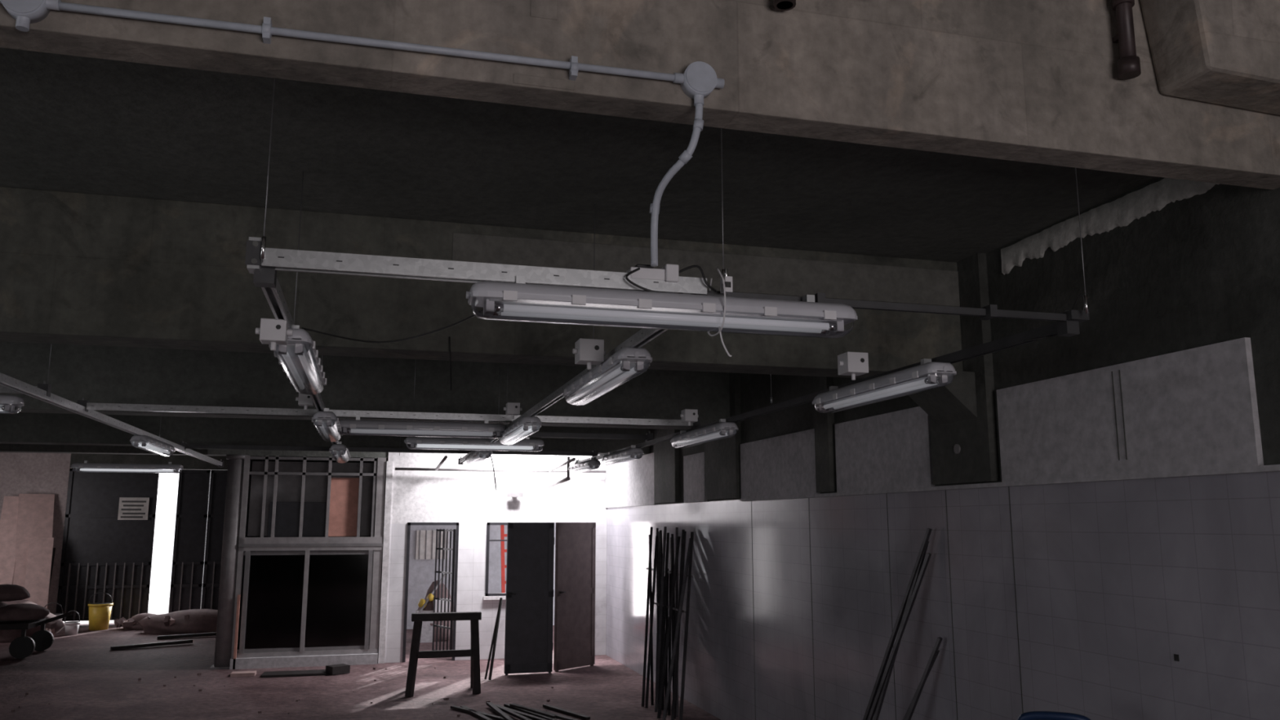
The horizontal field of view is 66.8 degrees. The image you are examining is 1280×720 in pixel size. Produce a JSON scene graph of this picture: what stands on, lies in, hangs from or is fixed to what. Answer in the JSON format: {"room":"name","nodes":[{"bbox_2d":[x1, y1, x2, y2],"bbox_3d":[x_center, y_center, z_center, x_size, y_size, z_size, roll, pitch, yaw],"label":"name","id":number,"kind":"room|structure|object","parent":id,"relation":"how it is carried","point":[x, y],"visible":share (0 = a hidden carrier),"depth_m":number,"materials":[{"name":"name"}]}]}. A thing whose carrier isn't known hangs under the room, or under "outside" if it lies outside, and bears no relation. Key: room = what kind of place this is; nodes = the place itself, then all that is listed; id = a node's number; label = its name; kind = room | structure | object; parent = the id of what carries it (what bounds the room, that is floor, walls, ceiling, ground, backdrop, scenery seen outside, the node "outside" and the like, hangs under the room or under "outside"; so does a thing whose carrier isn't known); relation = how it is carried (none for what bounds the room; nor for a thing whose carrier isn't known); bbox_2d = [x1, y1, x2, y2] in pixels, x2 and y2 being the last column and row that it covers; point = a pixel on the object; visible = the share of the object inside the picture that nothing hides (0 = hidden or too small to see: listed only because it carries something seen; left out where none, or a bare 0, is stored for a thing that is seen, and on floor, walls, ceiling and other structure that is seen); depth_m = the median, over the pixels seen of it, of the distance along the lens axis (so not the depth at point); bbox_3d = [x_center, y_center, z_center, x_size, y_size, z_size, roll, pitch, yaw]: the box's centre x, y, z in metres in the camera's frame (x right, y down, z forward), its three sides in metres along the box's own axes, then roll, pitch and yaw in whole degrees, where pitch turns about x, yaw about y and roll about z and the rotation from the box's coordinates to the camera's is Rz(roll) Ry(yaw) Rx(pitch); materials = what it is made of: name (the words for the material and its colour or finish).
{"room":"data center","nodes":[
{"label":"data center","id":0,"kind":"room"},
{"bbox_2d":[0,394,24,413],"bbox_3d":[-4.434,0.235,5.828,1.280,0.143,0.170,3,-10,-15],"label":"fluorescent light fixture","id":1,"kind":"object","parent":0,"point":[7,402],"visible":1,"depth_m":5.94,"materials":[{"name":"white"}]},
{"bbox_2d":[0,443,226,456],"bbox_3d":[-9.199,1.230,15.589,5.650,0.520,0.300,3,-10,-15],"label":"ceiling beam","id":2,"kind":"structure","parent":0,"point":[25,448],"depth_m":15.50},
{"bbox_2d":[0,452,228,613],"bbox_3d":[-10.351,3.502,19.777,5.800,3.620,0.200,3,-10,-15],"label":"wall","id":3,"kind":"structure","parent":0,"point":[20,473],"depth_m":19.42,"materials":[{"name":"paint"}]},
{"bbox_2d":[56,467,227,621],"bbox_3d":[-10.039,3.768,19.729,3.020,3.080,0.090,3,-10,-15],"label":"gate","id":4,"kind":"object","parent":3,"relation":"attached to","point":[102,553],"visible":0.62,"depth_m":19.68,"materials":[{"name":"metal"}]},
{"bbox_2d":[117,497,149,519],"bbox_3d":[-10.289,3.022,19.725,0.550,0.450,0.025,3,-10,-15],"label":"warning sign","id":5,"kind":"object","parent":4,"relation":"attached to","point":[130,508],"visible":1,"depth_m":19.71,"materials":[{"name":"grey metal"}]},
{"bbox_2d":[238,459,262,648],"bbox_3d":[-6.718,3.075,17.228,0.150,3.620,6.700,3,-10,-15],"label":"wall","id":6,"kind":"structure","parent":0,"point":[251,460],"depth_m":14.58,"materials":[{"name":"grey paint"}]},
{"bbox_2d":[257,456,387,643],"bbox_3d":[-5.268,2.936,16.391,2.200,3.620,0.100,3,-10,-15],"label":"wall","id":7,"kind":"structure","parent":0,"point":[286,460],"depth_m":16.45,"materials":[{"name":"paint"}]},
{"bbox_2d":[0,412,649,455],"bbox_3d":[-5.283,0.684,11.719,11.150,0.720,0.300,3,-10,-15],"label":"ceiling beam","id":8,"kind":"structure","parent":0,"point":[20,428],"depth_m":11.59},
{"bbox_2d":[0,623,719,719],"bbox_3d":[-4.296,3.400,7.596,11.550,0.200,26.600,3,-10,-15],"label":"floor","id":9,"kind":"structure","parent":0,"point":[80,676],"depth_m":11.79,"materials":[{"name":"grey concrete"}]},
{"bbox_2d":[0,493,55,608],"bbox_3d":[-11.664,3.811,18.393,1.002,2.557,1.386,5,-11,-26],"label":"leaning boards","id":10,"kind":"object","parent":9,"relation":"on","point":[27,551],"visible":0.67,"depth_m":18.62,"materials":[{"name":"brown wood"}]},
{"bbox_2d":[0,600,65,643],"bbox_3d":[-10.946,4.553,16.781,1.767,0.824,1.104,3,-10,-15],"label":"rubble heap","id":11,"kind":"object","parent":9,"relation":"on","point":[54,627],"visible":0.32,"depth_m":16.52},
{"bbox_2d":[0,611,73,658],"bbox_3d":[-9.672,4.188,14.858,1.816,0.644,1.000,3,-10,-15],"label":"cart","id":12,"kind":"object","parent":9,"relation":"on","point":[21,647],"visible":1,"depth_m":14.64,"materials":[{"name":"black metal"}]},
{"bbox_2d":[0,601,7,608],"bbox_3d":[-10.125,3.813,14.837,0.850,0.356,0.774,3,-10,-15],"label":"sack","id":13,"kind":"object","parent":12,"relation":"on","point":[2,604],"visible":0.27,"depth_m":14.98,"materials":[{"name":"beige fabric"}]},
{"bbox_2d":[0,584,30,601],"bbox_3d":[-9.882,3.587,14.965,0.873,0.256,0.751,3,-10,-15],"label":"sack","id":14,"kind":"object","parent":13,"relation":"on","point":[8,593],"visible":1,"depth_m":14.81,"materials":[{"name":"beige fabric"}]},
{"bbox_2d":[0,603,49,621],"bbox_3d":[-9.555,3.896,15.006,0.774,0.245,0.742,3,-10,-15],"label":"sack","id":15,"kind":"object","parent":12,"relation":"on","point":[21,611],"visible":1,"depth_m":14.78,"materials":[{"name":"beige fabric"}]},
{"bbox_2d":[44,602,63,635],"bbox_3d":[-10.649,4.686,17.605,0.339,0.568,0.339,3,-10,-15],"label":"bucket","id":16,"kind":"object","parent":9,"relation":"on","point":[62,613],"visible":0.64,"depth_m":17.59,"materials":[{"name":"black plastic"}]},
{"bbox_2d":[64,610,80,635],"bbox_3d":[-10.285,4.754,17.589,0.256,0.428,0.254,3,-10,-15],"label":"bucket","id":17,"kind":"object","parent":9,"relation":"on","point":[71,627],"visible":0.84,"depth_m":17.49,"materials":[{"name":"white plastic"}]},
{"bbox_2d":[88,592,113,630],"bbox_3d":[-10.254,4.764,18.436,0.424,0.688,0.424,3,-10,-15],"label":"bucket","id":18,"kind":"object","parent":9,"relation":"on","point":[100,613],"visible":1,"depth_m":18.28,"materials":[{"name":"yellow plastic"}]},
{"bbox_2d":[114,613,155,630],"bbox_3d":[-9.475,5.026,18.577,1.079,0.351,0.634,3,-10,-15],"label":"rubble heap","id":19,"kind":"object","parent":9,"relation":"on","point":[131,624],"visible":0.48,"depth_m":18.35,"materials":[{"name":"beige fabric"}]},
{"bbox_2d":[110,631,216,649],"bbox_3d":[-7.927,4.727,16.373,1.021,0.070,2.089,-1,-10,4],"label":"scraps","id":20,"kind":"object","parent":9,"relation":"on","point":[202,634],"visible":0.82,"depth_m":15.99,"materials":[{"name":"brown wood"}]},
{"bbox_2d":[137,608,217,634],"bbox_3d":[-8.356,4.923,18.208,1.892,0.460,1.361,3,-10,-15],"label":"sack","id":21,"kind":"object","parent":9,"relation":"on","point":[193,620],"visible":0.6,"depth_m":17.76,"materials":[{"name":"beige fabric"}]},
{"bbox_2d":[207,448,248,670],"bbox_3d":[-5.913,2.501,13.794,0.570,3.620,0.360,3,-10,-15],"label":"steel column","id":22,"kind":"structure","parent":9,"relation":"on","point":[224,626],"depth_m":13.68,"materials":[{"name":"metal"}]},
{"bbox_2d":[11,666,553,716],"bbox_3d":[-3.836,3.842,10.924,6.556,0.028,4.962,3,-10,-15],"label":"rubble","id":23,"kind":"object","parent":9,"relation":"on","point":[374,668],"visible":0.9,"depth_m":11.42,"materials":[{"name":"grey stone"}]},
{"bbox_2d":[230,663,350,678],"bbox_3d":[-4.647,4.135,12.923,1.524,0.110,0.394,2,-10,-12],"label":"scraps","id":24,"kind":"object","parent":9,"relation":"on","point":[340,668],"visible":1,"depth_m":12.87,"materials":[{"name":"brown wood"}]},
{"bbox_2d":[229,455,386,669],"bbox_3d":[-4.790,2.904,14.174,1.970,2.950,0.620,3,-10,-15],"label":"window frame","id":25,"kind":"structure","parent":9,"relation":"on","point":[304,604],"depth_m":14.00,"materials":[{"name":"metal"}]},
{"bbox_2d":[415,573,453,642],"bbox_3d":[-3.522,4.294,16.744,0.671,1.262,0.687,3,-10,-15],"label":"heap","id":26,"kind":"object","parent":9,"relation":"on","point":[426,605],"visible":0.57,"depth_m":16.50,"materials":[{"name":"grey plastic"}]},
{"bbox_2d":[404,611,481,697],"bbox_3d":[-2.369,3.515,11.683,0.878,0.937,0.532,3,-10,-15],"label":"sawhorse","id":27,"kind":"object","parent":9,"relation":"on","point":[473,616],"visible":1,"depth_m":11.53,"materials":[{"name":"brown wood"}]},
{"bbox_2d":[484,597,502,679],"bbox_3d":[-1.924,3.645,12.725,0.090,1.005,0.436,-2,-10,10],"label":"leaning stick","id":28,"kind":"object","parent":9,"relation":"on","point":[493,645],"visible":1,"depth_m":12.68,"materials":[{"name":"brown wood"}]},
{"bbox_2d":[450,702,590,719],"bbox_3d":[-1.203,3.692,10.128,0.982,0.045,1.661,6,-11,-32],"label":"timber offcuts","id":29,"kind":"object","parent":9,"relation":"on","point":[520,712],"visible":1,"depth_m":10.14,"materials":[{"name":"brown wood"}]},
{"bbox_2d":[504,522,554,675],"bbox_3d":[-1.484,3.211,13.130,0.652,2.000,0.087,3,-10,-17],"label":"door","id":30,"kind":"structure","parent":9,"relation":"on","point":[529,602],"depth_m":13.12,"materials":[{"name":"wood"}]},
{"bbox_2d":[553,522,595,671],"bbox_3d":[-0.891,3.293,13.617,0.087,2.000,0.786,-8,-12,39],"label":"door","id":31,"kind":"structure","parent":9,"relation":"on","point":[575,542],"depth_m":13.58,"materials":[{"name":"brown wood"}]},
{"bbox_2d":[641,526,693,719],"bbox_3d":[0.208,2.889,11.066,0.587,1.943,2.532,3,-10,-15],"label":"bundle","id":32,"kind":"object","parent":9,"relation":"on","point":[665,607],"visible":1,"depth_m":10.83,"materials":[{"name":"black metal"}]},
{"bbox_2d":[862,528,942,719],"bbox_3d":[1.600,2.103,6.418,0.084,1.958,0.910,9,-13,-44],"label":"bars","id":33,"kind":"object","parent":9,"relation":"on","point":[873,708],"visible":1,"depth_m":6.35,"materials":[{"name":"grey metal"}]},
{"bbox_2d":[1017,711,1090,719],"bbox_3d":[1.902,2.172,4.301,0.497,1.135,0.283,-4,-10,24],"label":"barrel","id":34,"kind":"object","parent":9,"relation":"on","point":[1033,715],"visible":1,"depth_m":4.49,"materials":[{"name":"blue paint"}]},
{"bbox_2d":[0,0,724,266],"bbox_3d":[-0.773,-0.687,2.970,2.140,0.656,0.191,3,-10,-15],"label":"conduit","id":35,"kind":"object","parent":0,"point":[699,80],"visible":1,"depth_m":2.99,"materials":[{"name":"grey metal"}]},
{"bbox_2d":[338,416,506,438],"bbox_3d":[-1.673,0.518,7.459,1.280,0.143,0.170,3,-10,-15],"label":"fluorescent light fixture","id":36,"kind":"object","parent":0,"point":[372,428],"visible":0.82,"depth_m":7.42,"materials":[{"name":"white plastic"}]},
{"bbox_2d":[244,449,606,663],"bbox_3d":[-3.126,2.627,14.549,5.350,3.620,0.230,3,-10,-15],"label":"wall","id":37,"kind":"structure","parent":0,"point":[469,499],"depth_m":14.61,"materials":[{"name":"paint"}]},
{"bbox_2d":[402,522,458,662],"bbox_3d":[-3.163,3.461,14.624,0.750,2.000,0.638,3,-10,-15],"label":"door","id":38,"kind":"structure","parent":37,"relation":"in","point":[455,531],"depth_m":14.52,"materials":[{"name":"paint"}]},
{"bbox_2d":[483,522,507,599],"bbox_3d":[-2.120,3.033,14.671,0.470,1.140,0.100,3,-10,-15],"label":"window","id":39,"kind":"structure","parent":37,"relation":"in","point":[487,596],"depth_m":14.59,"materials":[{"name":"paint"}]},
{"bbox_2d":[506,491,523,497],"bbox_3d":[-1.911,2.047,14.809,0.240,0.090,0.160,3,-10,-15],"label":"wall lamp","id":40,"kind":"object","parent":37,"relation":"attached to","point":[513,494],"visible":1,"depth_m":14.73,"materials":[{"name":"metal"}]},
{"bbox_2d":[0,47,1159,262],"bbox_3d":[-4.200,-0.713,8.311,11.750,0.910,26.600,3,-10,-15],"label":"ceiling","id":41,"kind":"structure","parent":0,"point":[68,123],"depth_m":4.50,"materials":[{"name":"concrete"}]},
{"bbox_2d":[0,380,51,396],"bbox_3d":[-4.960,-0.237,5.762,2.660,0.870,0.060,3,-10,-15],"label":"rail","id":42,"kind":"object","parent":41,"relation":"attached to","point":[46,387],"visible":0.48,"depth_m":6.01,"materials":[{"name":"metal"}]},
{"bbox_2d":[0,343,223,466],"bbox_3d":[-4.535,0.326,9.095,0.065,0.880,8.665,3,-10,-15],"label":"rail","id":43,"kind":"object","parent":41,"relation":"attached to","point":[6,381],"visible":0.89,"depth_m":6.76,"materials":[{"name":"metal"}]},
{"bbox_2d":[129,435,175,456],"bbox_3d":[-4.560,0.794,9.110,0.170,0.143,1.280,3,-10,-15],"label":"fluorescent light fixture","id":44,"kind":"object","parent":43,"relation":"attached to","point":[145,442],"visible":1,"depth_m":8.87,"materials":[{"name":"white"}]},
{"bbox_2d":[71,460,182,473],"bbox_3d":[-6.479,1.354,12.274,1.280,0.143,0.170,3,-10,-15],"label":"fluorescent light fixture","id":45,"kind":"object","parent":41,"relation":"hanging from","point":[86,467],"visible":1,"depth_m":12.24,"materials":[{"name":"white plastic"}]},
{"bbox_2d":[253,171,337,444],"bbox_3d":[-2.382,0.057,7.434,0.062,0.898,9.240,3,-10,-15],"label":"rail","id":46,"kind":"object","parent":41,"relation":"attached to","point":[267,279],"visible":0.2,"depth_m":3.34,"materials":[{"name":"metal"}]},
{"bbox_2d":[255,318,293,351],"bbox_3d":[-1.361,-0.091,3.609,0.130,0.111,0.094,3,-10,-15],"label":"junction box","id":47,"kind":"object","parent":46,"relation":"attached to","point":[273,332],"visible":1,"depth_m":3.57,"materials":[{"name":"white plastic"}]},
{"bbox_2d":[268,324,327,395],"bbox_3d":[-1.501,0.011,4.307,0.170,0.143,1.280,3,-10,-15],"label":"fluorescent light fixture","id":48,"kind":"object","parent":46,"relation":"attached to","point":[300,362],"visible":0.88,"depth_m":4.11,"materials":[{"name":"white"}]},
{"bbox_2d":[295,392,313,409],"bbox_3d":[-2.197,0.273,6.386,0.130,0.111,0.094,3,-10,-15],"label":"junction box","id":49,"kind":"object","parent":46,"relation":"attached to","point":[305,400],"visible":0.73,"depth_m":6.35,"materials":[{"name":"white plastic"}]},
{"bbox_2d":[311,408,342,441],"bbox_3d":[-2.252,0.474,7.017,0.170,0.143,1.280,3,-10,-15],"label":"fluorescent light fixture","id":50,"kind":"object","parent":46,"relation":"attached to","point":[328,426],"visible":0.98,"depth_m":6.65,"materials":[{"name":"white"}]},
{"bbox_2d":[328,441,350,462],"bbox_3d":[-3.002,0.928,9.729,0.170,0.143,1.280,3,-10,-15],"label":"fluorescent light fixture","id":51,"kind":"object","parent":46,"relation":"attached to","point":[340,452],"visible":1,"depth_m":9.27,"materials":[{"name":"white"}]},
{"bbox_2d":[0,341,729,429],"bbox_3d":[-4.441,0.149,8.678,11.150,0.670,0.300,3,-10,-15],"label":"ceiling beam","id":52,"kind":"structure","parent":41,"relation":"attached to","point":[96,374],"depth_m":8.99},
{"bbox_2d":[76,359,700,427],"bbox_3d":[-1.735,0.053,7.498,4.610,0.870,0.060,3,-10,-15],"label":"rail","id":53,"kind":"object","parent":41,"relation":"attached to","point":[88,406],"visible":0.86,"depth_m":7.33,"materials":[{"name":"metal"}]},
{"bbox_2d":[178,435,598,457],"bbox_3d":[-2.735,0.658,11.114,4.610,0.870,0.060,3,-10,-15],"label":"rail","id":54,"kind":"object","parent":41,"relation":"attached to","point":[593,453],"visible":0.8,"depth_m":10.96,"materials":[{"name":"metal"}]},
{"bbox_2d":[0,186,963,377],"bbox_3d":[-3.360,-0.480,4.768,11.150,0.720,0.310,3,-10,-15],"label":"ceiling beam","id":55,"kind":"structure","parent":41,"relation":"attached to","point":[80,268],"depth_m":5.14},
{"bbox_2d":[341,363,653,441],"bbox_3d":[-1.312,0.312,9.043,2.970,0.870,0.060,3,-10,-15],"label":"rail","id":56,"kind":"object","parent":41,"relation":"attached to","point":[647,437],"visible":0.39,"depth_m":9.19,"materials":[{"name":"metal"}]},
{"bbox_2d":[457,204,666,464],"bbox_3d":[-1.026,0.123,7.799,0.060,0.908,9.240,3,-10,-15],"label":"rail","id":57,"kind":"object","parent":41,"relation":"attached to","point":[644,335],"visible":0.38,"depth_m":5.03,"materials":[{"name":"metal"}]},
{"bbox_2d":[404,436,544,451],"bbox_3d":[-1.532,0.767,9.012,1.280,0.143,0.170,3,-10,-15],"label":"fluorescent light fixture","id":58,"kind":"object","parent":57,"relation":"attached to","point":[416,442],"visible":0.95,"depth_m":8.95,"materials":[{"name":"white plastic"}]},
{"bbox_2d":[465,450,492,465],"bbox_3d":[-1.680,0.988,10.085,0.170,0.143,1.280,3,-10,-15],"label":"fluorescent light fixture","id":59,"kind":"object","parent":57,"relation":"attached to","point":[476,457],"visible":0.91,"depth_m":9.82,"materials":[{"name":"white plastic"}]},
{"bbox_2d":[503,402,522,418],"bbox_3d":[-0.909,0.365,6.937,0.130,0.111,0.094,3,-10,-15],"label":"junction box","id":60,"kind":"object","parent":57,"relation":"attached to","point":[512,409],"visible":1,"depth_m":6.90,"materials":[{"name":"white plastic"}]},
{"bbox_2d":[497,415,542,444],"bbox_3d":[-0.917,0.526,7.325,0.170,0.143,1.280,3,-10,-15],"label":"fluorescent light fixture","id":61,"kind":"object","parent":57,"relation":"attached to","point":[526,426],"visible":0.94,"depth_m":7.01,"materials":[{"name":"white plastic"}]},
{"bbox_2d":[572,338,605,369],"bbox_3d":[-0.227,-0.022,4.353,0.150,0.129,0.114,3,-10,-15],"label":"junction box","id":62,"kind":"object","parent":57,"relation":"attached to","point":[588,352],"visible":1,"depth_m":4.31,"materials":[{"name":"white plastic"}]},
{"bbox_2d":[563,346,652,405],"bbox_3d":[-0.180,0.080,4.661,0.170,0.143,1.280,3,-10,-15],"label":"fluorescent light fixture","id":63,"kind":"object","parent":57,"relation":"attached to","point":[627,363],"visible":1,"depth_m":4.41,"materials":[{"name":"white plastic"}]},
{"bbox_2d":[0,0,1279,189],"bbox_3d":[-2.731,-1.437,2.589,11.150,0.970,0.154,3,-10,-15],"label":"ceiling beam","id":64,"kind":"structure","parent":41,"relation":"attached to","point":[1026,81],"depth_m":3.35,"materials":[{"name":"grey concrete"}]},
{"bbox_2d":[244,77,1089,323],"bbox_3d":[0.260,-0.504,3.393,3.020,0.605,0.121,3,-10,-15],"label":"rail","id":65,"kind":"object","parent":41,"relation":"attached to","point":[257,255],"visible":0.88,"depth_m":3.15,"materials":[{"name":"metal"}]},
{"bbox_2d":[626,263,679,282],"bbox_3d":[0.042,-0.291,3.292,0.165,0.060,0.080,3,-10,-15],"label":"connector","id":66,"kind":"object","parent":65,"relation":"attached to","point":[669,273],"depth_m":3.27,"materials":[{"name":"white plastic"}]},
{"bbox_2d":[466,267,857,338],"bbox_3d":[0.097,-0.204,3.274,1.350,0.229,0.191,3,-10,-15],"label":"fluorescent light fixture","id":67,"kind":"object","parent":65,"relation":"attached to","point":[517,301],"visible":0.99,"depth_m":3.22,"materials":[{"name":"white plastic"}]},
{"bbox_2d":[301,265,1084,490],"bbox_3d":[-0.889,0.600,7.759,2.966,0.582,9.392,3,-10,-15],"label":"cable","id":68,"kind":"object","parent":41,"relation":"hanging from","point":[691,266],"visible":0.82,"depth_m":3.75,"materials":[{"name":"black rubber"}]},
{"bbox_2d":[773,0,795,10],"bbox_3d":[0.490,-1.498,3.362,0.076,0.595,0.098,3,-10,-15],"label":"drain pipe","id":69,"kind":"object","parent":41,"relation":"attached to","point":[780,5],"visible":1,"depth_m":3.30,"materials":[{"name":"black metal"}]},
{"bbox_2d":[575,310,1079,463],"bbox_3d":[0.431,0.187,8.191,0.056,0.905,9.235,3,-10,-15],"label":"rail","id":70,"kind":"object","parent":41,"relation":"attached to","point":[1067,328],"visible":0.62,"depth_m":4.47,"materials":[{"name":"metal"}]},
{"bbox_2d":[601,444,644,465],"bbox_3d":[-0.193,1.003,10.178,0.170,0.143,1.280,3,-10,-15],"label":"fluorescent light fixture","id":71,"kind":"object","parent":70,"relation":"attached to","point":[633,453],"visible":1,"depth_m":9.94,"materials":[{"name":"white"}]},
{"bbox_2d":[680,408,698,426],"bbox_3d":[0.377,0.440,7.385,0.140,0.120,0.104,3,-10,-15],"label":"junction box","id":72,"kind":"object","parent":70,"relation":"attached to","point":[690,415],"visible":1,"depth_m":7.35,"materials":[{"name":"white plastic"}]},
{"bbox_2d":[670,418,737,448],"bbox_3d":[0.492,0.589,7.704,0.170,0.143,1.280,3,-10,-15],"label":"fluorescent light fixture","id":73,"kind":"object","parent":70,"relation":"attached to","point":[723,429],"visible":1,"depth_m":7.51,"materials":[{"name":"white plastic"}]},
{"bbox_2d":[837,351,868,380],"bbox_3d":[1.043,0.034,4.747,0.150,0.129,0.114,3,-10,-15],"label":"junction box","id":74,"kind":"object","parent":70,"relation":"attached to","point":[853,364],"visible":1,"depth_m":4.71,"materials":[{"name":"white plastic"}]},
{"bbox_2d":[812,358,956,413],"bbox_3d":[1.229,0.143,5.040,0.170,0.143,1.280,3,-10,-15],"label":"fluorescent light fixture","id":75,"kind":"object","parent":70,"relation":"attached to","point":[928,375],"visible":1,"depth_m":4.86,"materials":[{"name":"white plastic"}]},
{"bbox_2d":[1111,0,1141,79],"bbox_3d":[1.840,-1.400,3.719,0.076,0.670,0.098,3,-10,-15],"label":"drain pipe","id":76,"kind":"object","parent":41,"relation":"attached to","point":[1128,64],"visible":1,"depth_m":3.66,"materials":[{"name":"grey metal"}]},
{"bbox_2d":[568,457,600,473],"bbox_3d":[-0.693,1.306,11.986,0.170,0.143,1.280,3,-10,-15],"label":"fluorescent light fixture","id":77,"kind":"object","parent":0,"point":[590,464],"visible":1,"depth_m":11.74,"materials":[{"name":"white"}]},
{"bbox_2d":[720,268,733,293],"bbox_3d":[0.296,-0.272,3.326,0.035,0.085,0.033,3,-10,-15],"label":"connector","id":78,"kind":"object","parent":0,"point":[728,280],"depth_m":3.31,"materials":[{"name":"white plastic"}]},
{"bbox_2d":[604,177,1279,719],"bbox_3d":[2.054,0.871,6.203,0.240,4.330,19.400,3,-10,-15],"label":"wall","id":79,"kind":"structure","parent":0,"point":[1122,562],"depth_m":5.31,"materials":[{"name":"paint"}]},
{"bbox_2d":[395,455,606,488],"bbox_3d":[-1.825,1.596,13.836,3.200,0.380,2.002,3,-10,-15],"label":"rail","id":80,"kind":"structure","parent":79,"relation":"attached to","point":[567,477],"depth_m":14.52,"materials":[{"name":"metal"}]},
{"bbox_2d":[653,428,679,503],"bbox_3d":[0.330,1.091,12.152,0.060,1.380,0.900,3,-10,-15],"label":"pilaster","id":81,"kind":"object","parent":79,"relation":"attached to","point":[666,457],"visible":0.57,"depth_m":12.02,"materials":[{"name":"paint"}]},
{"bbox_2d":[704,372,741,500],"bbox_3d":[0.863,0.768,10.226,0.060,1.380,0.950,3,-10,-15],"label":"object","id":82,"kind":"object","parent":79,"relation":"attached to","point":[722,456],"visible":0.43,"depth_m":9.95,"materials":[{"name":"paint"}]},
{"bbox_2d":[813,376,836,493],"bbox_3d":[1.500,0.383,7.923,0.060,1.380,0.250,3,-10,-15],"label":"pilaster","id":83,"kind":"object","parent":79,"relation":"attached to","point":[824,423],"visible":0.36,"depth_m":7.82,"materials":[{"name":"paint"}]},
{"bbox_2d":[908,253,999,484],"bbox_3d":[1.849,0.071,6.059,0.380,1.380,0.620,3,-10,-15],"label":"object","id":84,"kind":"object","parent":79,"relation":"attached to","point":[962,412],"visible":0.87,"depth_m":5.91,"materials":[{"name":"paint"}]},
{"bbox_2d":[1000,177,1219,275],"bbox_3d":[2.362,-0.714,4.987,0.015,0.168,1.620,3,-10,-15],"label":"curtain","id":85,"kind":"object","parent":79,"relation":"attached to","point":[1122,211],"depth_m":4.94,"materials":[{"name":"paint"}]},
{"bbox_2d":[1139,0,1279,115],"bbox_3d":[2.324,-1.365,3.751,0.787,0.729,0.279,3,-10,-15],"label":"corbel","id":86,"kind":"object","parent":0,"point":[1221,52],"visible":1,"depth_m":3.60,"materials":[{"name":"grey concrete"}]},
{"label":"outside","id":87,"kind":"structure","parent":0,"visible":0},
{"bbox_2d":[62,597,201,624],"bbox_3d":[-14.491,5.933,22.429,12.200,0.200,7.800,3,-10,-15],"label":"ground","id":88,"kind":"structure","parent":87,"point":[157,606],"depth_m":23.88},
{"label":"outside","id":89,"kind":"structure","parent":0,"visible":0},
{"bbox_3d":[-0.624,5.446,19.515,8.600,0.200,8.800,3,-10,-15],"label":"ground","id":90,"kind":"structure","parent":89,"visible":0},
{"bbox_2d":[406,522,555,629],"bbox_3d":[-2.493,4.071,19.176,4.500,2.400,0.300,3,-10,-15],"label":"wall","id":91,"kind":"structure","parent":90,"relation":"on","point":[422,537],"depth_m":18.73,"materials":[{"name":"paint"}]},
{"bbox_2d":[500,524,506,592],"bbox_3d":[-2.249,3.625,17.268,0.440,2.662,0.838,3,-10,-15],"label":"step ladder","id":92,"kind":"object","parent":90,"relation":"on","point":[503,535],"visible":0.17,"depth_m":17.25,"materials":[{"name":"red metal"}]}
]}

